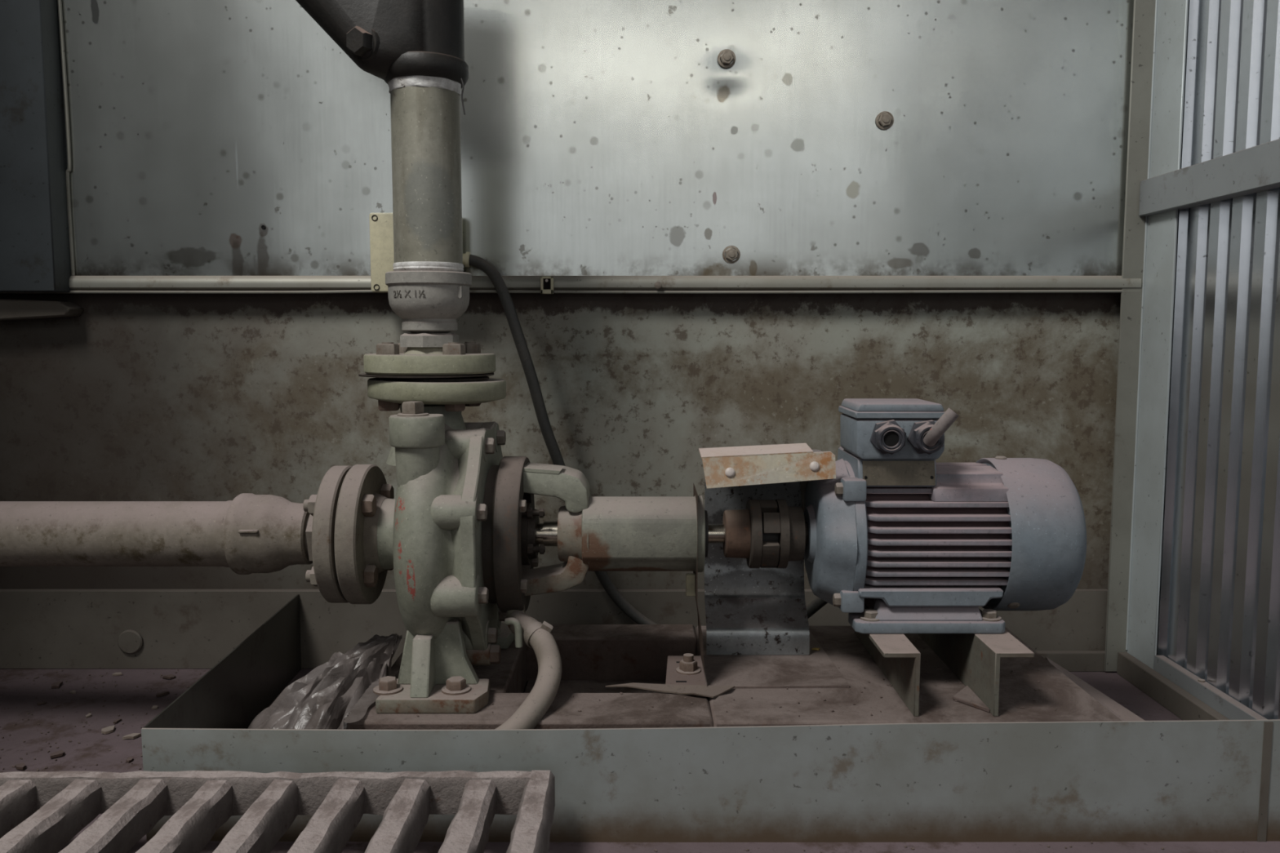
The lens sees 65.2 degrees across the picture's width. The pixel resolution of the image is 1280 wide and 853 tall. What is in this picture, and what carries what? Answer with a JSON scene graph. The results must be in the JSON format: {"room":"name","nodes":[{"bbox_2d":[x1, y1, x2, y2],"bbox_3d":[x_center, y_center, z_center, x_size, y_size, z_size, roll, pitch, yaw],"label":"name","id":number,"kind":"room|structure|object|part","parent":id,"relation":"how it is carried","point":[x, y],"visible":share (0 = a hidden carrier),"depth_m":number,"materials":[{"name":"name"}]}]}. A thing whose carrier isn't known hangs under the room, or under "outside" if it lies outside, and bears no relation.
{"room":"pump room","nodes":[
{"label":"pump room","id":0,"kind":"room"},
{"bbox_2d":[0,0,83,319],"bbox_3d":[-1.197,-0.453,0.982,0.805,1.700,0.840,0,5,0],"label":"cabinet","id":1,"kind":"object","parent":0,"point":[35,250],"depth_m":1.35,"materials":[{"name":"grey metal"}]},
{"bbox_2d":[0,0,1141,589],"bbox_3d":[-0.420,-0.180,1.421,2.360,1.076,0.058,0,5,0],"label":"wall","id":2,"kind":"structure","parent":0,"point":[748,220],"depth_m":1.40,"materials":[{"name":"silver metal"}]},
{"bbox_2d":[368,213,471,293],"bbox_3d":[-0.300,-0.238,1.373,0.135,0.106,0.031,0,5,0],"label":"junction box","id":3,"kind":"object","parent":2,"relation":"attached to","point":[381,224],"visible":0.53,"depth_m":1.36,"materials":[{"name":"beige plastic"}]},
{"bbox_2d":[468,254,827,624],"bbox_3d":[0.034,0.042,1.381,0.546,0.556,0.053,0,5,5],"label":"power cable","id":4,"kind":"object","parent":3,"relation":"hanging from","point":[487,268],"visible":0.6,"depth_m":1.37,"materials":[{"name":"black rubber"}]},
{"bbox_2d":[540,276,553,293],"bbox_3d":[-0.129,-0.196,1.386,0.017,0.024,0.012,0,5,0],"label":"clip","id":5,"kind":"object","parent":2,"relation":"attached to","point":[546,282],"visible":1,"depth_m":1.38,"materials":[{"name":"beige plastic"}]},
{"bbox_2d":[543,279,550,289],"bbox_3d":[-0.129,-0.198,1.389,0.011,0.017,0.006,0,5,0],"label":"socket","id":6,"kind":"object","parent":5,"relation":"attached to","point":[546,282],"depth_m":1.39,"materials":[{"name":"black plastic"}]},
{"bbox_2d":[0,589,1107,671],"bbox_3d":[-0.135,0.298,1.461,1.639,0.117,0.024,0,5,0],"label":"baseboard","id":7,"kind":"structure","parent":2,"relation":"attached to","point":[40,628],"depth_m":1.46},
{"bbox_2d":[0,668,1279,852],"bbox_3d":[-0.200,0.461,0.495,2.800,0.030,2.100,0,5,0],"label":"floor","id":8,"kind":"structure","parent":0,"point":[94,746],"depth_m":1.22,"materials":[{"name":"concrete"}]},
{"bbox_2d":[14,763,25,769],"bbox_3d":[-0.699,0.385,1.129,0.009,0.004,0.015,-5,7,-44],"label":"flake","id":9,"kind":"object","parent":8,"relation":"on","point":[22,766],"visible":1,"depth_m":1.13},
{"bbox_2d":[36,701,46,705],"bbox_3d":[-0.794,0.367,1.327,0.010,0.002,0.008,-5,7,-45],"label":"flake","id":10,"kind":"object","parent":8,"relation":"on","point":[41,702],"visible":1,"depth_m":1.32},
{"bbox_2d":[51,680,62,688],"bbox_3d":[-0.813,0.360,1.394,0.011,0.005,0.020,-1,5,-12],"label":"flake","id":11,"kind":"object","parent":8,"relation":"on","point":[57,684],"visible":1,"depth_m":1.39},
{"bbox_2d":[50,750,65,758],"bbox_3d":[-0.678,0.382,1.164,0.015,0.004,0.012,-4,7,-36],"label":"flake","id":12,"kind":"object","parent":8,"relation":"on","point":[60,753],"visible":1,"depth_m":1.16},
{"bbox_2d":[85,712,91,718],"bbox_3d":[-0.708,0.371,1.285,0.006,0.003,0.012,0,5,0],"label":"flake","id":13,"kind":"object","parent":8,"relation":"on","point":[89,714],"visible":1,"depth_m":1.28,"materials":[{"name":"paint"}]},
{"bbox_2d":[101,724,115,733],"bbox_3d":[-0.657,0.375,1.236,0.013,0.004,0.018,-2,6,-22],"label":"flake","id":14,"kind":"object","parent":8,"relation":"on","point":[110,729],"visible":1,"depth_m":1.23,"materials":[{"name":"paint"}]},
{"bbox_2d":[112,672,121,675],"bbox_3d":[-0.753,0.357,1.440,0.014,0.003,0.008,0,5,0],"label":"flake","id":15,"kind":"object","parent":8,"relation":"on","point":[114,673],"visible":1,"depth_m":1.44,"materials":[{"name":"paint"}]},
{"bbox_2d":[113,718,121,724],"bbox_3d":[-0.662,0.373,1.265,0.007,0.003,0.015,0,5,0],"label":"flake","id":16,"kind":"object","parent":8,"relation":"on","point":[116,721],"visible":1,"depth_m":1.27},
{"bbox_2d":[126,756,133,762],"bbox_3d":[-0.587,0.384,1.151,0.007,0.003,0.012,0,5,0],"label":"flake","id":17,"kind":"object","parent":8,"relation":"on","point":[129,759],"visible":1,"depth_m":1.15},
{"bbox_2d":[122,733,141,739],"bbox_3d":[-0.618,0.377,1.216,0.017,0.004,0.011,0,5,0],"label":"flake","id":18,"kind":"object","parent":8,"relation":"on","point":[134,735],"visible":1,"depth_m":1.21,"materials":[{"name":"paint"}]},
{"bbox_2d":[151,705,157,710],"bbox_3d":[-0.636,0.369,1.312,0.007,0.003,0.010,-1,5,-14],"label":"flake","id":19,"kind":"object","parent":8,"relation":"on","point":[154,707],"visible":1,"depth_m":1.31,"materials":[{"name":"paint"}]},
{"bbox_2d":[155,691,169,697],"bbox_3d":[-0.649,0.363,1.358,0.009,0.005,0.016,3,6,33],"label":"flake","id":20,"kind":"object","parent":8,"relation":"on","point":[162,694],"visible":1,"depth_m":1.36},
{"bbox_2d":[162,674,175,679],"bbox_3d":[-0.672,0.357,1.426,0.018,0.005,0.012,0,5,0],"label":"flake","id":21,"kind":"object","parent":8,"relation":"on","point":[170,676],"visible":1,"depth_m":1.43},
{"bbox_2d":[0,770,555,852],"bbox_3d":[-0.589,0.383,0.715,1.023,0.084,0.455,0,5,0],"label":"floor grate","id":22,"kind":"object","parent":8,"relation":"on","point":[41,812],"visible":1,"depth_m":0.88,"materials":[{"name":"grey metal"}]},
{"bbox_2d":[247,633,402,729],"bbox_3d":[-0.378,0.314,1.164,0.196,0.134,0.322,0,5,0],"label":"plastic sheet","id":23,"kind":"object","parent":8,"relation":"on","point":[338,692],"visible":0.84,"depth_m":1.12,"materials":[{"name":"clear plastic"}]},
{"bbox_2d":[0,640,1164,852],"bbox_3d":[-0.150,0.337,1.146,1.601,0.097,0.622,0,5,0],"label":"crumbs","id":24,"kind":"object","parent":8,"relation":"on","point":[621,693],"visible":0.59,"depth_m":1.17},
{"bbox_2d":[141,594,1279,842],"bbox_3d":[0.095,0.319,1.211,1.188,0.122,0.501,0,5,0],"label":"drip tray","id":25,"kind":"object","parent":8,"relation":"on","point":[1201,780],"visible":0.86,"depth_m":0.96,"materials":[{"name":"grey metal"}]},
{"bbox_2d":[347,603,1121,729],"bbox_3d":[0.099,0.299,1.203,0.797,0.163,0.360,0,5,0],"label":"base plate","id":26,"kind":"object","parent":8,"relation":"on","point":[594,657],"visible":0.45,"depth_m":1.10,"materials":[{"name":"metal"}]},
{"bbox_2d":[333,377,724,713],"bbox_3d":[-0.116,0.116,1.166,0.432,0.344,0.280,0,5,0],"label":"pump","id":27,"kind":"object","parent":26,"relation":"on","point":[460,536],"visible":0.98,"depth_m":1.09,"materials":[{"name":"green paint"}]},
{"bbox_2d":[0,465,394,603],"bbox_3d":[-0.626,0.125,1.167,0.657,0.159,0.159,0,5,0],"label":"pipe","id":28,"kind":"object","parent":27,"relation":"attached to","point":[249,533],"visible":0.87,"depth_m":1.13,"materials":[{"name":"grey metal"}]},
{"bbox_2d":[214,493,312,574],"bbox_3d":[-0.431,0.125,1.166,0.098,0.094,0.095,0,5,0],"label":"socket","id":29,"kind":"object","parent":28,"relation":"attached to","point":[254,533],"depth_m":1.13,"materials":[{"name":"grey metal"}]},
{"bbox_3d":[-0.246,0.125,1.167,0.132,0.276,0.276,0,5,0],"label":"volute casing","id":30,"kind":"part","parent":27,"relation":"part of","materials":[{"name":"green paint"}]},
{"bbox_2d":[358,75,495,411],"bbox_3d":[-0.243,-0.212,1.135,0.154,0.384,0.152,0,5,0],"label":"discharge riser","id":31,"kind":"object","parent":27,"relation":"on","point":[428,286],"visible":0.98,"depth_m":1.10,"materials":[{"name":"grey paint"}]},
{"bbox_2d":[295,0,468,88],"bbox_3d":[-0.329,-0.504,1.101,0.273,0.252,0.111,0,5,0],"label":"pipe fitting","id":32,"kind":"object","parent":31,"relation":"on","point":[388,40],"visible":0.85,"depth_m":1.07,"materials":[{"name":"metal"}]},
{"bbox_3d":[-0.220,0.245,1.089,0.087,0.070,0.016,0,5,0],"label":"foot plate","id":33,"kind":"part","parent":27,"relation":"part of","materials":[{"name":"green paint"}]},
{"bbox_2d":[494,604,561,729],"bbox_3d":[-0.120,0.266,1.065,0.072,0.114,0.179,0,5,0],"label":"hose","id":34,"kind":"object","parent":27,"relation":"attached to","point":[536,635],"visible":0.85,"depth_m":1.06,"materials":[{"name":"rubber"}]},
{"bbox_3d":[-0.105,0.166,1.170,0.094,0.055,0.056,0,5,0],"label":"bracket arm","id":35,"kind":"part","parent":27,"relation":"part of","materials":[{"name":"paint"}]},
{"bbox_3d":[-0.108,0.070,1.161,0.100,0.052,0.056,0,5,0],"label":"bracket arm","id":36,"kind":"part","parent":27,"relation":"part of","materials":[{"name":"green paint"}]},
{"bbox_2d":[722,499,805,568],"bbox_3d":[0.143,0.125,1.167,0.090,0.080,0.080,0,5,0],"label":"coupling","id":37,"kind":"object","parent":27,"relation":"attached to","point":[767,533],"visible":0.98,"depth_m":1.14,"materials":[{"name":"metal"}]},
{"bbox_2d":[605,683,734,697],"bbox_3d":[0.032,0.291,1.107,0.144,0.006,0.036,1,5,8],"label":"flake","id":38,"kind":"object","parent":26,"relation":"on","point":[710,691],"visible":1,"depth_m":1.11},
{"bbox_2d":[665,443,835,685],"bbox_3d":[0.122,0.152,1.179,0.187,0.269,0.171,0,5,0],"label":"guard","id":39,"kind":"object","parent":26,"relation":"on","point":[748,611],"visible":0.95,"depth_m":1.22,"materials":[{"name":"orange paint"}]},
{"bbox_3d":[0.152,0.282,1.224,0.166,0.003,0.215,0,5,0],"label":"shim plate","id":40,"kind":"part","parent":26,"relation":"part of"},
{"bbox_2d":[811,647,819,650],"bbox_3d":[0.218,0.276,1.242,0.010,0.003,0.004,2,6,23],"label":"chip","id":41,"kind":"object","parent":26,"relation":"on","point":[815,648],"visible":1,"depth_m":1.24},
{"bbox_3d":[0.270,0.253,1.176,0.038,0.068,0.290,0,5,0],"label":"motor rail","id":42,"kind":"part","parent":26,"relation":"part of","materials":[{"name":"metal"}]},
{"bbox_3d":[0.286,0.333,1.196,0.422,0.093,0.340,0,5,0],"label":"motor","id":43,"kind":"part","parent":26,"relation":"part of","materials":[{"name":"grey metal"}]},
{"bbox_2d":[803,398,1086,633],"bbox_3d":[0.340,0.094,1.163,0.303,0.251,0.178,0,5,0],"label":"motor","id":44,"kind":"object","parent":26,"relation":"on","point":[922,542],"visible":0.97,"depth_m":1.09,"materials":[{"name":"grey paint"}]},
{"bbox_3d":[0.284,-0.021,1.132,0.099,0.016,0.095,0,5,0],"label":"box lid","id":45,"kind":"part","parent":44,"relation":"part of","materials":[{"name":"blue paint"}]},
{"bbox_3d":[0.319,0.187,1.112,0.158,0.019,0.036,0,5,0],"label":"rail","id":46,"kind":"part","parent":44,"relation":"part of","materials":[{"name":"metal"}]},
{"bbox_3d":[0.336,0.125,1.167,0.199,0.143,0.143,0,5,0],"label":"stator frame","id":47,"kind":"part","parent":44,"relation":"part of","materials":[{"name":"grey metal"}]},
{"bbox_2d":[923,408,959,446],"bbox_3d":[0.316,0.001,1.055,0.020,0.042,0.039,-5,7,-44],"label":"stub","id":48,"kind":"object","parent":44,"relation":"on","point":[948,417],"visible":1,"depth_m":1.05,"materials":[{"name":"metal"}]},
{"bbox_3d":[0.352,0.294,1.080,0.027,0.005,0.071,0,5,0],"label":"weld plate","id":49,"kind":"part","parent":26,"relation":"part of","materials":[{"name":"grey metal"}]},
{"bbox_3d":[0.386,0.253,1.176,0.040,0.068,0.290,0,5,0],"label":"motor rail","id":50,"kind":"part","parent":26,"relation":"part of","materials":[{"name":"metal"}]},
{"bbox_2d":[1044,657,1144,720],"bbox_3d":[0.557,0.341,1.162,0.062,0.078,0.230,-4,7,-36],"label":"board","id":51,"kind":"object","parent":8,"relation":"on","point":[1122,713],"visible":0.14,"depth_m":1.20,"materials":[{"name":"grey metal"}]},
{"bbox_2d":[1104,0,1279,720],"bbox_3d":[0.707,-0.181,0.757,0.066,1.200,1.378,0,5,0],"label":"wall","id":52,"kind":"structure","parent":0,"point":[1193,622],"depth_m":1.28,"materials":[{"name":"metal"}]},
{"bbox_3d":[0.689,-0.216,1.398,0.030,1.148,0.004,0,5,0],"label":"corner leg","id":53,"kind":"part","parent":52,"relation":"part of","materials":[{"name":"grey metal"}]},
{"bbox_3d":[0.705,-0.255,0.734,0.025,0.048,1.309,0,5,0],"label":"flat rail","id":54,"kind":"part","parent":52,"relation":"part of","materials":[{"name":"grey metal"}]},
{"bbox_3d":[0.711,0.357,1.175,0.012,0.052,0.394,0,5,0],"label":"rail","id":55,"kind":"part","parent":52,"relation":"part of","materials":[{"name":"grey metal"}]}
]}

